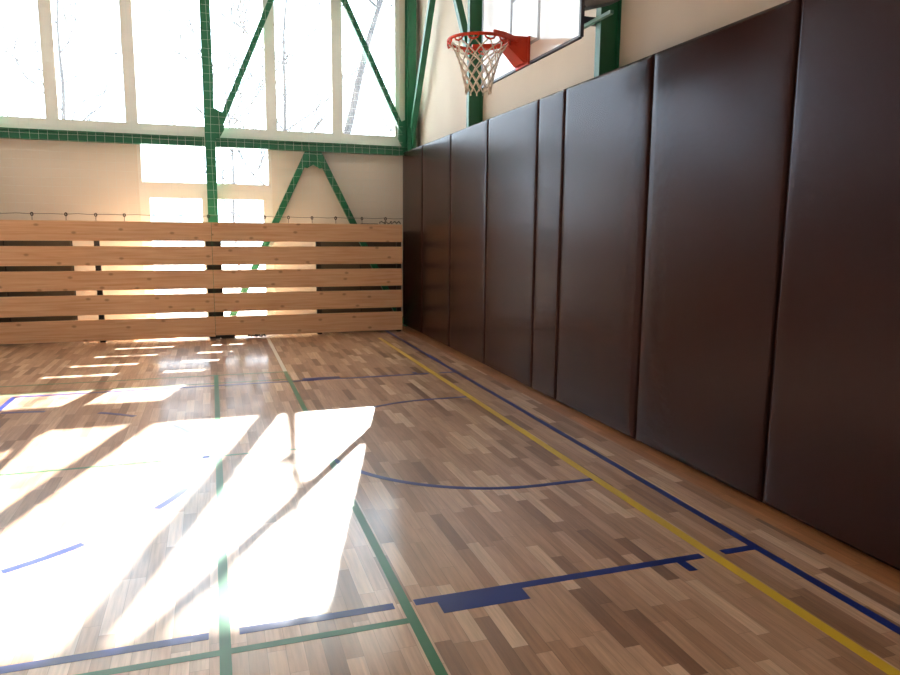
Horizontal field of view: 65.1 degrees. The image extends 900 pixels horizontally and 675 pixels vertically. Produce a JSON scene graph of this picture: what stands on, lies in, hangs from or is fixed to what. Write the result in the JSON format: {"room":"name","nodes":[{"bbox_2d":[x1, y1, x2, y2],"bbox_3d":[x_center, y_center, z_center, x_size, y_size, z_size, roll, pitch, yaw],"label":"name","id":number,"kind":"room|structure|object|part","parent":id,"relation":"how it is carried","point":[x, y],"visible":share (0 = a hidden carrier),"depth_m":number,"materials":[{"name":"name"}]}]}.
{"room":"indoor gymnasium","nodes":[
{"label":"indoor gymnasium","id":0,"kind":"room"},
{"bbox_2d":[0,0,417,319],"bbox_3d":[-10.099,-3.388,9.083,20.840,7.300,0.420,-2,9,-18],"label":"wall","id":1,"kind":"structure","parent":0,"point":[329,205],"depth_m":10.86,"materials":[{"name":"beige paint"}]},
{"bbox_2d":[0,241,10,321],"bbox_3d":[-6.987,-0.777,10.294,0.900,1.630,0.045,-2,9,-18],"label":"pad","id":2,"kind":"object","parent":1,"relation":"attached to","point":[2,268],"visible":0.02,"depth_m":10.42,"materials":[{"name":"brown"}]},
{"bbox_2d":[4,241,77,321],"bbox_3d":[-6.134,-0.812,10.578,0.900,1.630,0.045,-2,9,-18],"label":"pad","id":3,"kind":"object","parent":1,"relation":"attached to","point":[6,243],"visible":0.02,"depth_m":10.55,"materials":[{"name":"brown"}]},
{"bbox_2d":[0,0,204,137],"bbox_3d":[-5.262,-4.824,10.321,3.165,3.545,0.115,-2,9,-18],"label":"window","id":4,"kind":"structure","parent":1,"relation":"in","point":[130,97],"depth_m":10.45,"materials":[{"name":"beige wood"}]},
{"bbox_3d":[-5.265,-3.088,10.546,3.165,0.045,0.035,-2,9,-18],"label":"sill","id":5,"kind":"part","parent":4,"relation":"part of","materials":[{"name":"white paint"}]},
{"bbox_2d":[137,144,275,317],"bbox_3d":[-3.861,-1.578,11.315,1.995,2.965,0.085,-2,9,-18],"label":"door","id":6,"kind":"structure","parent":1,"relation":"in","point":[152,189],"depth_m":11.14,"materials":[{"name":"beige wood"}]},
{"bbox_2d":[220,0,399,145],"bbox_3d":[-2.308,-4.945,11.303,3.065,3.545,0.115,-2,9,-18],"label":"window","id":7,"kind":"structure","parent":1,"relation":"in","point":[271,132],"depth_m":11.47,"materials":[{"name":"beige wood"}]},
{"bbox_3d":[-2.312,-3.209,11.528,3.065,0.045,0.035,-2,9,-18],"label":"sill","id":8,"kind":"part","parent":7,"relation":"part of","materials":[{"name":"white paint"}]},
{"bbox_2d":[321,242,360,312],"bbox_3d":[-1.877,-0.988,11.993,0.720,1.630,0.045,-2,9,-18],"label":"pad","id":9,"kind":"object","parent":1,"relation":"attached to","point":[323,244],"visible":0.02,"depth_m":11.97,"materials":[{"name":"brown"}]},
{"bbox_2d":[360,242,395,311],"bbox_3d":[-1.194,-1.016,12.220,0.720,1.630,0.045,-2,9,-18],"label":"pad","id":10,"kind":"object","parent":1,"relation":"attached to","point":[370,244],"visible":0.02,"depth_m":12.18,"materials":[{"name":"brown"}]},
{"bbox_2d":[0,325,899,674],"bbox_3d":[-6.136,2.095,-2.822,20.420,0.102,26.000,-2,9,-18],"label":"floor","id":11,"kind":"structure","parent":0,"point":[381,502],"depth_m":3.88,"materials":[{"name":"brown wood"}]},
{"bbox_2d":[0,220,215,343],"bbox_3d":[-5.048,-0.794,10.140,3.117,1.745,0.100,-2,9,-18],"label":"fence","id":12,"kind":"object","parent":11,"relation":"on","point":[102,330],"visible":1,"depth_m":10.11,"materials":[{"name":"brown wood"}]},
{"bbox_3d":[-5.054,-0.774,10.157,0.070,1.700,0.071,-2,9,-18],"label":"post","id":13,"kind":"part","parent":12,"relation":"part of","materials":[{"name":"wood"}]},
{"bbox_2d":[0,0,402,223],"bbox_3d":[-5.084,-4.204,9.600,9.161,5.151,0.028,-2,9,-18],"label":"net","id":14,"kind":"object","parent":12,"relation":"attached to","point":[31,213],"visible":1,"depth_m":10.23,"materials":[{"name":"white"}]},
{"bbox_3d":[-3.618,-0.833,10.634,0.090,1.700,0.071,-2,9,-18],"label":"post","id":15,"kind":"part","parent":12,"relation":"part of","materials":[{"name":"wood"}]},
{"bbox_2d":[199,0,223,330],"bbox_3d":[-3.692,-3.653,10.882,0.355,7.200,0.280,-2,9,-18],"label":"steel column","id":16,"kind":"structure","parent":11,"relation":"on","point":[210,138],"depth_m":10.84,"materials":[{"name":"green metal"}]},
{"bbox_3d":[-3.598,-3.301,10.969,0.150,0.520,0.016,-2,9,-18],"label":"gusset plate","id":17,"kind":"part","parent":16,"relation":"part of","materials":[{"name":"green paint"}]},
{"bbox_2d":[218,0,273,124],"bbox_3d":[-2.925,-4.890,10.951,1.415,3.150,0.085,-2,9,-18],"label":"brace","id":18,"kind":"object","parent":16,"relation":"attached to","point":[268,6],"visible":1,"depth_m":10.92,"materials":[{"name":"green paint"}]},
{"bbox_2d":[229,152,312,315],"bbox_3d":[-2.952,-1.570,11.456,1.493,2.881,0.085,-2,9,-18],"label":"diagonal brace","id":19,"kind":"object","parent":16,"relation":"attached to","point":[304,161],"visible":0.56,"depth_m":11.41,"materials":[{"name":"green paint"}]},
{"bbox_3d":[-2.337,-2.889,11.460,0.220,0.262,0.020,-2,9,-18],"label":"connection plate","id":20,"kind":"part","parent":19,"relation":"part of","materials":[{"name":"green paint"}]},
{"bbox_2d":[216,138,406,155],"bbox_3d":[-2.202,-3.099,11.473,3.060,0.140,0.140,-2,9,-18],"label":"steel beam","id":21,"kind":"structure","parent":16,"relation":"attached to","point":[233,143],"depth_m":11.43,"materials":[{"name":"green metal"}]},
{"bbox_2d":[248,334,265,336],"bbox_3d":[-2.985,-0.030,10.882,0.275,0.050,0.030,-2,9,-18],"label":"cord","id":22,"kind":"object","parent":11,"relation":"on","point":[255,335],"visible":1,"depth_m":10.88,"materials":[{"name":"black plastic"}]},
{"bbox_2d":[211,222,401,338],"bbox_3d":[-2.189,-0.916,11.116,2.928,1.745,0.170,-2,9,-18],"label":"fence","id":23,"kind":"object","parent":11,"relation":"on","point":[319,323],"visible":1,"depth_m":11.01,"materials":[{"name":"brown wood"}]},
{"bbox_3d":[-3.512,-0.837,10.669,0.130,1.700,0.071,-2,9,-18],"label":"post","id":24,"kind":"part","parent":23,"relation":"part of","materials":[{"name":"wood"}]},
{"bbox_3d":[-2.076,-0.896,11.146,0.070,1.700,0.071,-2,9,-18],"label":"post","id":25,"kind":"part","parent":23,"relation":"part of","materials":[{"name":"wood"}]},
{"bbox_3d":[-0.844,-0.947,11.556,0.070,1.700,0.071,-2,9,-18],"label":"post","id":26,"kind":"part","parent":23,"relation":"part of","materials":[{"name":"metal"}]},
{"bbox_2d":[398,0,415,325],"bbox_3d":[-0.688,-3.767,11.819,0.362,7.200,0.400,-2,9,-18],"label":"steel column","id":27,"kind":"structure","parent":11,"relation":"on","point":[407,138],"depth_m":11.74,"materials":[{"name":"green metal"}]},
{"bbox_2d":[313,152,403,323],"bbox_3d":[-1.513,-1.629,11.934,1.542,2.882,0.085,-2,9,-18],"label":"diagonal brace","id":28,"kind":"object","parent":27,"relation":"attached to","point":[322,163],"visible":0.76,"depth_m":11.65,"materials":[{"name":"green paint"}]},
{"bbox_3d":[-2.128,-2.898,11.529,0.220,0.262,0.020,-2,9,-18],"label":"connection plate","id":29,"kind":"part","parent":28,"relation":"part of","materials":[{"name":"green paint"}]},
{"bbox_2d":[341,0,404,132],"bbox_3d":[-1.493,-4.964,11.424,1.573,3.124,0.085,-2,9,-18],"label":"brace","id":30,"kind":"object","parent":27,"relation":"attached to","point":[345,3],"visible":1,"depth_m":11.54,"materials":[{"name":"green paint"}]},
{"bbox_3d":[-0.810,-3.416,11.895,0.150,0.520,0.016,-2,9,-18],"label":"gusset plate","id":31,"kind":"part","parent":27,"relation":"part of","materials":[{"name":"green paint"}]},
{"bbox_3d":[-0.620,-3.486,11.800,0.016,0.650,0.240,-2,9,-18],"label":"gusset plate","id":32,"kind":"part","parent":27,"relation":"part of","materials":[{"name":"green paint"}]},
{"bbox_2d":[410,0,435,128],"bbox_3d":[-0.375,-4.591,10.932,0.090,2.444,1.534,-2,9,-18],"label":"brace","id":33,"kind":"object","parent":27,"relation":"attached to","point":[431,3],"visible":0.92,"depth_m":11.09,"materials":[{"name":"green paint"}]},
{"bbox_2d":[466,0,482,127],"bbox_3d":[0.324,-3.352,9.142,0.280,7.200,0.280,-2,9,-18],"label":"steel column","id":34,"kind":"structure","parent":11,"relation":"on","point":[474,104],"depth_m":9.11,"materials":[{"name":"green metal"}]},
{"bbox_2d":[453,0,466,50],"bbox_3d":[0.075,-4.683,9.566,0.090,1.846,1.232,-2,9,-18],"label":"brace","id":35,"kind":"object","parent":34,"relation":"attached to","point":[458,5],"visible":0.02,"depth_m":9.34,"materials":[{"name":"green paint"}]},
{"bbox_2d":[594,0,621,76],"bbox_3d":[1.369,-2.874,6.059,0.280,7.200,0.280,-2,9,-18],"label":"steel column","id":36,"kind":"structure","parent":11,"relation":"on","point":[607,34],"depth_m":6.09,"materials":[{"name":"green metal"}]},
{"bbox_3d":[-6.676,-3.530,9.890,0.370,7.200,0.280,-2,9,-18],"label":"steel column","id":37,"kind":"structure","parent":11,"relation":"on","visible":0},
{"bbox_2d":[0,127,204,146],"bbox_3d":[-5.231,-2.975,10.466,2.990,0.140,0.140,-2,9,-18],"label":"steel beam","id":38,"kind":"structure","parent":37,"relation":"attached to","point":[108,137],"depth_m":10.46,"materials":[{"name":"green metal"}]},
{"bbox_2d":[418,0,788,146],"bbox_3d":[3.777,-1.870,-0.077,0.420,7.300,26.000,-2,9,-18],"label":"wall","id":39,"kind":"structure","parent":0,"point":[648,27],"depth_m":7.32,"materials":[{"name":"beige paint"}]},
{"bbox_2d":[403,145,422,332],"bbox_3d":[-0.501,-1.617,11.697,0.288,2.988,1.230,-2,9,-18],"label":"pad","id":40,"kind":"object","parent":39,"relation":"attached to","point":[413,158],"visible":0.88,"depth_m":11.56,"materials":[{"name":"brown leather"}]},
{"bbox_2d":[422,132,454,346],"bbox_3d":[-0.088,-1.428,10.479,0.288,2.988,1.370,-2,9,-18],"label":"pad","id":41,"kind":"object","parent":39,"relation":"attached to","point":[436,153],"visible":0.9,"depth_m":10.32,"materials":[{"name":"brown leather"}]},
{"bbox_2d":[450,117,492,363],"bbox_3d":[0.347,-1.229,9.195,0.288,2.988,1.370,-2,9,-18],"label":"pad","id":42,"kind":"object","parent":39,"relation":"attached to","point":[469,145],"visible":0.91,"depth_m":9.04,"materials":[{"name":"brown leather"}]},
{"bbox_2d":[485,97,543,387],"bbox_3d":[0.782,-1.030,7.912,0.288,2.988,1.370,-2,9,-18],"label":"pad","id":43,"kind":"object","parent":39,"relation":"attached to","point":[513,138],"visible":0.93,"depth_m":7.75,"materials":[{"name":"brown leather"}]},
{"bbox_2d":[447,0,619,95],"bbox_3d":[0.500,-2.835,6.330,1.680,1.630,3.632,-2,9,-18],"label":"basketball hoop","id":44,"kind":"object","parent":39,"relation":"attached to","point":[516,34],"visible":0.99,"depth_m":5.35,"materials":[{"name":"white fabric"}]},
{"bbox_3d":[0.587,-2.635,5.425,0.025,1.056,1.824,-2,9,-18],"label":"backboard frame","id":45,"kind":"part","parent":44,"relation":"part of","materials":[{"name":"grey"}]},
{"bbox_3d":[0.917,-2.834,6.232,0.950,0.060,0.060,-2,9,-18],"label":"support arm","id":46,"kind":"part","parent":44,"relation":"part of","materials":[{"name":"grey"}]},
{"bbox_3d":[0.921,-2.871,7.017,0.035,0.028,2.600,-2,9,-18],"label":"wall rail","id":47,"kind":"part","parent":44,"relation":"part of","materials":[{"name":"green metal"}]},
{"bbox_3d":[1.110,-2.577,5.350,0.133,0.518,1.226,4,9,24],"label":"support arm","id":48,"kind":"part","parent":44,"relation":"part of","materials":[{"name":"grey"}]},
{"bbox_2d":[532,88,566,399],"bbox_3d":[1.089,-0.890,7.007,0.287,2.988,0.560,-2,9,-18],"label":"pad","id":49,"kind":"object","parent":39,"relation":"attached to","point":[552,108],"visible":0.88,"depth_m":6.92,"materials":[{"name":"brown leather"}]},
{"bbox_2d":[556,50,662,439],"bbox_3d":[1.396,-0.750,6.098,0.288,2.988,1.380,-2,9,-18],"label":"pad","id":50,"kind":"object","parent":39,"relation":"attached to","point":[608,116],"visible":0.94,"depth_m":5.92,"materials":[{"name":"brown leather"}]},
{"bbox_2d":[636,0,801,501],"bbox_3d":[1.835,-0.549,4.805,0.289,2.988,1.380,-2,9,-18],"label":"pad","id":51,"kind":"object","parent":39,"relation":"attached to","point":[723,103],"visible":0.94,"depth_m":4.60,"materials":[{"name":"brown leather"}]},
{"bbox_2d":[762,0,899,570],"bbox_3d":[2.273,-0.349,3.512,0.288,2.988,1.380,-2,9,-18],"label":"pad","id":52,"kind":"object","parent":39,"relation":"attached to","point":[832,466],"visible":1,"depth_m":3.69,"materials":[{"name":"brown leather"}]},
{"label":"outside","id":53,"kind":"structure","parent":0,"visible":0},
{"bbox_2d":[153,243,265,317],"bbox_3d":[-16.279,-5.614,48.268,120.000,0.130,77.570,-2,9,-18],"label":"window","id":54,"kind":"structure","parent":53,"point":[156,267],"depth_m":20.81,"materials":[{"name":"white glass"}]},
{"bbox_2d":[0,0,146,121],"bbox_3d":[-14.406,-8.711,26.025,4.900,12.727,5.807,4,9,23],"label":"bare tree","id":55,"kind":"object","parent":54,"relation":"on","point":[56,21],"visible":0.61,"depth_m":25.63,"materials":[{"name":"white plant"}]},
{"bbox_2d":[163,0,267,269],"bbox_3d":[-8.077,-7.118,24.880,4.047,10.023,4.184,2,9,7],"label":"bare tree","id":56,"kind":"object","parent":54,"relation":"on","point":[233,212],"visible":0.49,"depth_m":24.52,"materials":[{"name":"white plant"}]},
{"bbox_2d":[210,0,377,184],"bbox_3d":[-4.931,-7.123,19.554,4.043,11.680,5.203,-7,11,-39],"label":"bare tree","id":57,"kind":"object","parent":54,"relation":"on","point":[283,41],"visible":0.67,"depth_m":19.57,"materials":[{"name":"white plant"}]},
{"bbox_2d":[317,0,393,135],"bbox_3d":[-1.957,-7.902,24.027,4.913,11.945,4.421,-2,9,-18],"label":"bare tree","id":58,"kind":"object","parent":54,"relation":"on","point":[349,55],"visible":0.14,"depth_m":23.01,"materials":[{"name":"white plant"}]},
{"bbox_2d":[343,0,383,133],"bbox_3d":[-1.821,-6.724,17.095,4.598,11.747,2.716,0,9,-2],"label":"bare tree","id":59,"kind":"object","parent":54,"relation":"on","point":[355,96],"visible":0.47,"depth_m":16.43,"materials":[{"name":"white plant"}]}
]}

